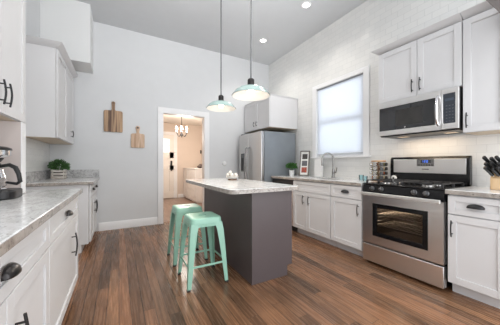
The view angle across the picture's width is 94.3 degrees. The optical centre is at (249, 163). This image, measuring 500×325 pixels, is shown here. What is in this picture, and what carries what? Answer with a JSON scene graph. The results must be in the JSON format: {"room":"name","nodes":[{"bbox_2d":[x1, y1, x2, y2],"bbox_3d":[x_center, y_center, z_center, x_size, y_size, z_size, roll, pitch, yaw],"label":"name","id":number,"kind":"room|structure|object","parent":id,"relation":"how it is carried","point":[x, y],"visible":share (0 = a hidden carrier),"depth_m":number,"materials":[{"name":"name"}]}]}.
{"room":"kitchen","nodes":[
{"label":"kitchen","id":0,"kind":"room"},
{"bbox_2d":[0,120,20,187],"bbox_3d":[-1.847,-0.046,1.665,0.319,0.530,0.085,0,0,-29],"label":"wall","id":1,"kind":"structure","parent":0,"point":[10,131],"depth_m":1.68,"materials":[{"name":"beige paint"}]},
{"bbox_2d":[21,122,25,192],"bbox_3d":[-1.705,-0.046,1.745,0.006,0.530,0.088,0,0,-29],"label":"trim","id":2,"kind":"structure","parent":1,"relation":"attached to","point":[23,125],"depth_m":1.74,"materials":[{"name":"white paint"}]},
{"bbox_2d":[26,0,47,171],"bbox_3d":[-1.922,-0.630,1.349,0.120,3.540,5.140,0,0,-29],"label":"wall","id":3,"kind":"structure","parent":0,"point":[32,6],"depth_m":2.96,"materials":[{"name":"grey paint"}]},
{"bbox_2d":[0,0,25,122],"bbox_3d":[-1.656,-1.236,1.367,0.356,1.848,0.848,0,0,-29],"label":"upper cabinet","id":4,"kind":"object","parent":3,"relation":"attached to","point":[12,12],"visible":0.97,"depth_m":1.62,"materials":[{"name":"white paint"}]},
{"bbox_2d":[26,138,49,171],"bbox_3d":[-2.837,-0.108,3.100,0.008,0.396,1.189,0,0,-29],"label":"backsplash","id":5,"kind":"structure","parent":3,"relation":"attached to","point":[37,153],"depth_m":3.04,"materials":[{"name":"white tile"}]},
{"bbox_2d":[25,35,77,144],"bbox_3d":[-2.661,-0.870,3.166,0.361,1.120,1.220,0,0,-29],"label":"upper cabinet","id":6,"kind":"object","parent":3,"relation":"attached to","point":[50,72],"visible":0.98,"depth_m":2.73,"materials":[{"name":"white paint"}]},
{"bbox_2d":[486,0,499,12],"bbox_3d":[0.716,-1.232,0.990,4.118,0.177,0.180,0,0,-29],"label":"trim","id":7,"kind":"structure","parent":3,"relation":"attached to","point":[495,3],"depth_m":1.65,"materials":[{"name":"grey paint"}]},
{"bbox_2d":[50,21,268,231],"bbox_3d":[-1.369,-0.630,4.682,4.360,3.540,0.120,0,0,-29],"label":"wall","id":8,"kind":"structure","parent":0,"point":[141,73],"depth_m":4.25,"materials":[{"name":"grey paint"}]},
{"bbox_2d":[40,0,92,73],"bbox_3d":[-2.765,-1.957,3.551,0.574,0.884,0.474,0,0,-29],"label":"trim","id":9,"kind":"structure","parent":8,"relation":"attached to","point":[68,22],"depth_m":3.38,"materials":[{"name":"white paint"}]},
{"bbox_2d":[104,101,122,132],"bbox_3d":[-2.372,-0.820,4.028,0.284,0.530,0.024,0,0,-29],"label":"cutting board","id":10,"kind":"object","parent":8,"relation":"hanging from","point":[113,119],"visible":1,"depth_m":4.02,"materials":[{"name":"brown wood"}]},
{"bbox_2d":[99,217,157,230],"bbox_3d":[-1.440,1.069,4.563,2.580,0.139,0.015,0,0,-29],"label":"baseboard","id":11,"kind":"structure","parent":8,"relation":"attached to","point":[104,226],"depth_m":4.13,"materials":[{"name":"white paint"}]},
{"bbox_2d":[131,126,144,147],"bbox_3d":[-2.039,-0.493,4.216,0.224,0.397,0.024,0,0,-29],"label":"cutting board","id":12,"kind":"object","parent":8,"relation":"hanging from","point":[137,139],"visible":1,"depth_m":4.21,"materials":[{"name":"brown wood"}]},
{"bbox_2d":[158,107,208,223],"bbox_3d":[-1.333,0.028,4.695,1.015,2.222,0.152,0,0,-29],"label":"trim","id":13,"kind":"structure","parent":8,"relation":"attached to","point":[162,111],"depth_m":4.57,"materials":[{"name":"white paint"}]},
{"bbox_2d":[163,123,200,198],"bbox_3d":[-2.716,-0.110,7.769,2.410,2.500,0.100,0,0,-29],"label":"wall","id":14,"kind":"structure","parent":0,"point":[189,146],"depth_m":7.99,"materials":[{"name":"beige paint"}]},
{"bbox_2d":[163,135,173,197],"bbox_3d":[-2.930,0.084,7.529,0.890,2.088,0.101,0,0,-29],"label":"door","id":15,"kind":"structure","parent":14,"relation":"in","point":[168,140],"depth_m":7.68,"materials":[{"name":"beige paint"}]},
{"bbox_2d":[163,131,176,197],"bbox_3d":[-2.945,0.035,7.570,1.115,2.209,0.019,0,0,-29],"label":"trim","id":16,"kind":"structure","parent":14,"relation":"attached to","point":[164,132],"depth_m":7.81,"materials":[{"name":"white paint"}]},
{"bbox_2d":[163,115,201,125],"bbox_3d":[-1.919,-1.410,6.358,2.410,0.100,3.340,0,0,-29],"label":"ceiling","id":17,"kind":"structure","parent":0,"point":[173,119],"depth_m":7.25,"materials":[{"name":"beige paint"}]},
{"bbox_2d":[175,116,187,136],"bbox_3d":[-1.913,-1.050,6.499,0.368,0.619,0.358,0,0,-29],"label":"chandelier","id":18,"kind":"object","parent":17,"relation":"hanging from","point":[176,131],"visible":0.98,"depth_m":6.48,"materials":[{"name":"silver metal"}]},
{"bbox_2d":[201,126,201,163],"bbox_3d":[-0.889,-0.110,6.882,0.100,2.500,3.240,0,0,-29],"label":"wall","id":19,"kind":"structure","parent":0,"point":[201,126],"depth_m":8.27,"materials":[{"name":"beige paint"}]},
{"bbox_2d":[77,0,366,64],"bbox_3d":[-0.105,-2.450,2.444,4.360,0.100,5.260,0,0,-29],"label":"ceiling","id":20,"kind":"structure","parent":0,"point":[285,25],"depth_m":3.88,"materials":[{"name":"paint"}]},
{"bbox_2d":[206,0,235,111],"bbox_3d":[-0.391,-1.591,3.133,0.400,1.691,0.400,0,0,-29],"label":"pendant lamp","id":21,"kind":"object","parent":20,"relation":"hanging from","point":[220,105],"visible":1,"depth_m":3.13,"materials":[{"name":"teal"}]},
{"bbox_2d":[232,0,269,100],"bbox_3d":[0.010,-1.554,2.417,0.400,1.691,0.400,0,0,-29],"label":"pendant lamp","id":22,"kind":"object","parent":20,"relation":"hanging from","point":[249,92],"visible":1,"depth_m":2.41,"materials":[{"name":"teal metal"}]},
{"bbox_2d":[259,38,266,42],"bbox_3d":[0.256,-2.395,4.509,0.156,0.009,0.156,0,0,-29],"label":"recessed light","id":23,"kind":"object","parent":20,"relation":"in","point":[263,40],"visible":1,"depth_m":4.50,"materials":[{"name":"white paint"}]},
{"bbox_2d":[301,1,310,8],"bbox_3d":[0.845,-2.395,3.497,0.156,0.009,0.156,0,0,-29],"label":"recessed light","id":24,"kind":"object","parent":20,"relation":"in","point":[306,4],"visible":1,"depth_m":3.49,"materials":[{"name":"white paint"}]},
{"bbox_2d":[61,197,499,324],"bbox_3d":[-0.926,1.190,3.898,4.360,0.100,8.600,0,0,-29],"label":"floor","id":25,"kind":"structure","parent":0,"point":[127,276],"depth_m":2.06,"materials":[{"name":"brown wood"}]},
{"bbox_2d":[0,219,48,324],"bbox_3d":[-1.058,0.703,0.623,0.666,0.872,1.063,0,0,-29],"label":"base cabinet","id":26,"kind":"object","parent":25,"relation":"on","point":[24,269],"visible":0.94,"depth_m":0.95,"materials":[{"name":"white paint"}]},
{"bbox_2d":[0,188,82,256],"bbox_3d":[-1.310,0.242,1.062,0.659,0.038,2.098,0,0,-29],"label":"countertop","id":27,"kind":"structure","parent":26,"relation":"on","point":[20,216],"depth_m":1.11,"materials":[{"name":"stone"}]},
{"bbox_2d":[0,146,22,199],"bbox_3d":[-1.662,0.054,1.464,0.305,0.338,0.255,0,0,-29],"label":"coffee maker","id":28,"kind":"object","parent":27,"relation":"on","point":[5,193],"visible":0.98,"depth_m":1.47,"materials":[{"name":"black plastic"}]},
{"bbox_2d":[0,163,22,187],"bbox_3d":[-1.612,0.072,1.490,0.245,0.160,0.156,0,0,-29],"label":"coffee carafe","id":29,"kind":"object","parent":28,"relation":"on","point":[3,182],"visible":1,"depth_m":1.49,"materials":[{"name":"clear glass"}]},
{"bbox_2d":[26,182,97,253],"bbox_3d":[-2.576,0.703,3.311,0.666,0.872,1.018,0,0,-29],"label":"base cabinet","id":30,"kind":"object","parent":25,"relation":"on","point":[87,200],"visible":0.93,"depth_m":2.99,"materials":[{"name":"white paint"}]},
{"bbox_2d":[26,169,99,186],"bbox_3d":[-2.576,0.177,3.305,0.662,0.168,1.086,0,0,-29],"label":"countertop","id":31,"kind":"structure","parent":30,"relation":"on","point":[74,177],"depth_m":3.13,"materials":[{"name":"stone"}]},
{"bbox_2d":[47,159,69,178],"bbox_3d":[-2.871,0.068,3.488,0.283,0.308,0.289,0,0,-29],"label":"plant","id":32,"kind":"object","parent":31,"relation":"on","point":[56,173],"visible":1,"depth_m":3.44,"materials":[{"name":"green plant"}]},
{"bbox_2d":[49,197,77,324],"bbox_3d":[-1.568,0.703,1.526,0.666,0.872,0.998,0,0,-29],"label":"base cabinet","id":33,"kind":"object","parent":25,"relation":"on","point":[63,226],"visible":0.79,"depth_m":1.55,"materials":[{"name":"white paint"}]},
{"bbox_2d":[183,168,188,198],"bbox_3d":[-1.873,0.590,7.831,0.640,1.099,0.528,0,0,-29],"label":"laundry","id":34,"kind":"object","parent":25,"relation":"on","point":[185,170],"visible":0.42,"depth_m":7.64,"materials":[{"name":"white metal"}]},
{"bbox_2d":[167,203,207,266],"bbox_3d":[-0.770,0.824,2.832,0.400,0.631,0.400,0,0,-29],"label":"metal stool","id":35,"kind":"object","parent":25,"relation":"on","point":[177,212],"visible":0.88,"depth_m":2.73,"materials":[{"name":"teal metal"}]},
{"bbox_2d":[187,168,201,202],"bbox_3d":[-1.518,0.590,7.204,0.640,1.099,0.888,0,0,-29],"label":"laundry","id":36,"kind":"object","parent":25,"relation":"on","point":[194,191],"visible":0.48,"depth_m":6.76,"materials":[{"name":"white metal"}]},
{"bbox_2d":[177,211,228,292],"bbox_3d":[-0.477,0.824,2.320,0.400,0.631,0.400,0,0,-29],"label":"metal stool","id":37,"kind":"object","parent":25,"relation":"on","point":[209,219],"visible":1,"depth_m":2.24,"materials":[{"name":"green metal"}]},
{"bbox_2d":[204,188,291,284],"bbox_3d":[-0.099,0.701,2.910,0.520,0.876,1.395,0,0,-29],"label":"base cabinet","id":38,"kind":"object","parent":25,"relation":"on","point":[257,227],"visible":0.7,"depth_m":2.33,"materials":[{"name":"grey paint"}]},
{"bbox_2d":[186,178,297,193],"bbox_3d":[-0.213,0.241,2.854,0.780,0.040,1.585,0,0,-29],"label":"countertop","id":39,"kind":"structure","parent":38,"relation":"on","point":[239,186],"depth_m":2.39,"materials":[{"name":"stone"}]},
{"bbox_2d":[226,176,238,179],"bbox_3d":[-0.246,0.194,3.226,0.180,0.054,0.180,0,0,-29],"label":"bowl","id":40,"kind":"object","parent":39,"relation":"on","point":[228,177],"visible":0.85,"depth_m":3.16,"materials":[{"name":"white ceramic"}]},
{"bbox_2d":[239,130,294,181],"bbox_3d":[0.309,0.247,4.903,0.900,1.784,0.915,0,0,-29],"label":"refrigerator","id":41,"kind":"object","parent":25,"relation":"on","point":[263,154],"visible":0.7,"depth_m":4.53,"materials":[{"name":"silver metal"}]},
{"bbox_2d":[273,178,297,231],"bbox_3d":[0.824,0.705,4.252,0.664,0.869,0.595,0,0,-29],"label":"dishwasher","id":42,"kind":"object","parent":25,"relation":"on","point":[275,180],"visible":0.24,"depth_m":3.97,"materials":[{"name":"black metal"}]},
{"bbox_2d":[293,180,335,245],"bbox_3d":[1.174,0.703,3.651,0.702,0.872,0.773,0,0,-29],"label":"base cabinet","id":43,"kind":"object","parent":25,"relation":"on","point":[312,200],"visible":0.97,"depth_m":3.45,"materials":[{"name":"white paint"}]},
{"bbox_2d":[331,184,364,256],"bbox_3d":[1.481,0.703,3.107,0.702,0.872,0.463,0,0,-29],"label":"base cabinet","id":44,"kind":"object","parent":25,"relation":"on","point":[346,200],"visible":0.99,"depth_m":2.94,"materials":[{"name":"white paint"}]},
{"bbox_2d":[271,175,380,185],"bbox_3d":[1.149,0.242,3.718,0.679,0.038,1.861,0,0,-29],"label":"countertop","id":45,"kind":"structure","parent":44,"relation":"on","point":[346,181],"depth_m":3.34,"materials":[{"name":"stone"}]},
{"bbox_2d":[285,162,297,175],"bbox_3d":[0.799,0.091,4.473,0.257,0.263,0.261,0,0,-29],"label":"potted plant","id":46,"kind":"object","parent":45,"relation":"on","point":[290,165],"visible":1,"depth_m":4.43,"materials":[{"name":"green plant"}]},
{"bbox_2d":[299,151,309,175],"bbox_3d":[1.022,-0.015,4.350,0.185,0.471,0.123,0,0,32],"label":"picture frame","id":47,"kind":"object","parent":45,"relation":"on","point":[304,163],"visible":1,"depth_m":4.35,"materials":[{"name":"grey wood"}]},
{"bbox_2d":[301,167,306,172],"bbox_3d":[1.009,0.111,4.330,0.100,0.098,0.022,0,0,32],"label":"photo","id":48,"kind":"object","parent":47,"relation":"attached to","point":[303,169],"depth_m":4.33},
{"bbox_2d":[314,159,322,176],"bbox_3d":[1.220,0.064,4.074,0.070,0.318,0.185,0,0,-29],"label":"board","id":49,"kind":"object","parent":45,"relation":"on","point":[318,169],"visible":0.92,"depth_m":4.05,"materials":[{"name":"ceramic"}]},
{"bbox_2d":[321,153,336,177],"bbox_3d":[1.307,0.017,3.825,0.248,0.411,0.106,0,0,20],"label":"faucet","id":50,"kind":"object","parent":45,"relation":"on","point":[322,163],"visible":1,"depth_m":3.81,"materials":[{"name":"silver metal"}]},
{"bbox_2d":[371,160,385,178],"bbox_3d":[1.698,0.088,3.065,0.182,0.270,0.182,0,0,-29],"label":"spice rack","id":51,"kind":"object","parent":45,"relation":"on","point":[373,161],"visible":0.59,"depth_m":3.05,"materials":[{"name":"brown wood"}]},
{"bbox_2d":[360,156,471,288],"bbox_3d":[1.766,0.527,2.524,0.682,1.224,0.785,0,0,-29],"label":"range","id":52,"kind":"object","parent":25,"relation":"on","point":[405,218],"visible":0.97,"depth_m":2.41,"materials":[{"name":"silver metal"}]},
{"bbox_2d":[360,191,446,265],"bbox_3d":[1.713,0.607,2.494,0.560,0.577,0.777,0,0,-29],"label":"oven","id":53,"kind":"object","parent":52,"relation":"in","point":[413,226],"depth_m":2.37,"materials":[{"name":"silver glass"}]},
{"bbox_2d":[363,178,469,190],"bbox_3d":[1.789,0.210,2.537,0.620,0.060,0.785,0,0,-29],"label":"cooktop","id":54,"kind":"object","parent":52,"relation":"in","point":[409,184],"depth_m":2.41,"materials":[{"name":"black metal"}]},
{"bbox_2d":[448,194,499,308],"bbox_3d":[2.092,0.703,2.025,0.702,0.872,0.368,0,0,-29],"label":"base cabinet","id":55,"kind":"object","parent":25,"relation":"on","point":[473,222],"visible":1,"depth_m":1.89,"materials":[{"name":"white paint"}]},
{"bbox_2d":[445,186,499,198],"bbox_3d":[2.100,0.242,2.034,0.679,0.038,0.387,0,0,-29],"label":"countertop","id":56,"kind":"structure","parent":55,"relation":"on","point":[477,191],"depth_m":1.94,"materials":[{"name":"stone"}]},
{"bbox_2d":[490,172,499,189],"bbox_3d":[2.182,0.115,1.981,0.142,0.216,0.155,0,0,-29],"label":"knife block","id":57,"kind":"object","parent":56,"relation":"on","point":[494,180],"visible":0.61,"depth_m":1.99,"materials":[{"name":"brown wood"}]},
{"bbox_2d":[482,156,491,166],"bbox_3d":[2.104,-0.018,2.046,0.107,0.109,0.030,0,0,2],"label":"kitchen knife","id":58,"kind":"object","parent":57,"relation":"in","point":[484,158],"visible":0.44,"depth_m":2.04,"materials":[{"name":"black plastic"}]},
{"bbox_2d":[483,166,493,175],"bbox_3d":[2.064,0.063,2.005,0.090,0.092,0.030,0,0,2],"label":"kitchen knife","id":59,"kind":"object","parent":57,"relation":"in","point":[485,168],"visible":0.98,"depth_m":2.00,"materials":[{"name":"black plastic"}]},
{"bbox_2d":[489,161,498,171],"bbox_3d":[2.103,0.022,1.992,0.098,0.100,0.030,0,0,2],"label":"kitchen knife","id":60,"kind":"object","parent":57,"relation":"in","point":[491,163],"visible":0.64,"depth_m":1.98,"materials":[{"name":"black plastic"}]},
{"bbox_2d":[490,167,499,176],"bbox_3d":[2.088,0.068,1.972,0.080,0.081,0.030,0,0,2],"label":"kitchen knife","id":61,"kind":"object","parent":57,"relation":"in","point":[492,169],"visible":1,"depth_m":1.96,"materials":[{"name":"black plastic"}]},
{"bbox_2d":[269,0,499,186],"bbox_3d":[1.770,-0.630,3.434,0.120,3.540,5.140,0,0,-29],"label":"wall","id":62,"kind":"structure","parent":0,"point":[346,45],"depth_m":3.40,"materials":[{"name":"white tile"}]},
{"bbox_2d":[244,93,297,132],"bbox_3d":[0.406,-1.018,4.981,0.732,0.626,1.035,0,0,-29],"label":"upper cabinet","id":63,"kind":"object","parent":62,"relation":"attached to","point":[276,113],"visible":0.98,"depth_m":4.62,"materials":[{"name":"white paint"}]},
{"bbox_2d":[310,65,371,158],"bbox_3d":[1.482,-0.768,3.869,0.155,1.333,1.180,0,0,-29],"label":"window","id":64,"kind":"structure","parent":62,"relation":"in","point":[365,70],"depth_m":3.52,"materials":[{"name":"white paint"}]},
{"bbox_2d":[317,73,362,154],"bbox_3d":[1.468,-0.758,3.861,0.022,1.200,0.924,0,0,-29],"label":"window blind","id":65,"kind":"object","parent":64,"relation":"attached to","point":[340,104],"visible":0.88,"depth_m":3.80,"materials":[{"name":"white fabric"}]},
{"bbox_2d":[371,12,462,103],"bbox_3d":[1.913,-1.077,2.651,0.398,0.678,0.885,0,0,-29],"label":"upper cabinet","id":66,"kind":"object","parent":62,"relation":"attached to","point":[429,59],"visible":0.86,"depth_m":2.47,"materials":[{"name":"white paint"}]},
{"bbox_2d":[378,86,462,138],"bbox_3d":[1.909,-0.528,2.588,0.466,0.408,0.770,0,0,-29],"label":"microwave","id":67,"kind":"object","parent":66,"relation":"attached to","point":[440,112],"visible":0.99,"depth_m":2.44,"materials":[{"name":"silver metal"}]},
{"bbox_2d":[460,1,499,134],"bbox_3d":[2.208,-0.853,2.128,0.398,1.126,0.305,0,0,-29],"label":"upper cabinet","id":68,"kind":"object","parent":62,"relation":"attached to","point":[481,22],"visible":0.94,"depth_m":2.08,"materials":[{"name":"white paint"}]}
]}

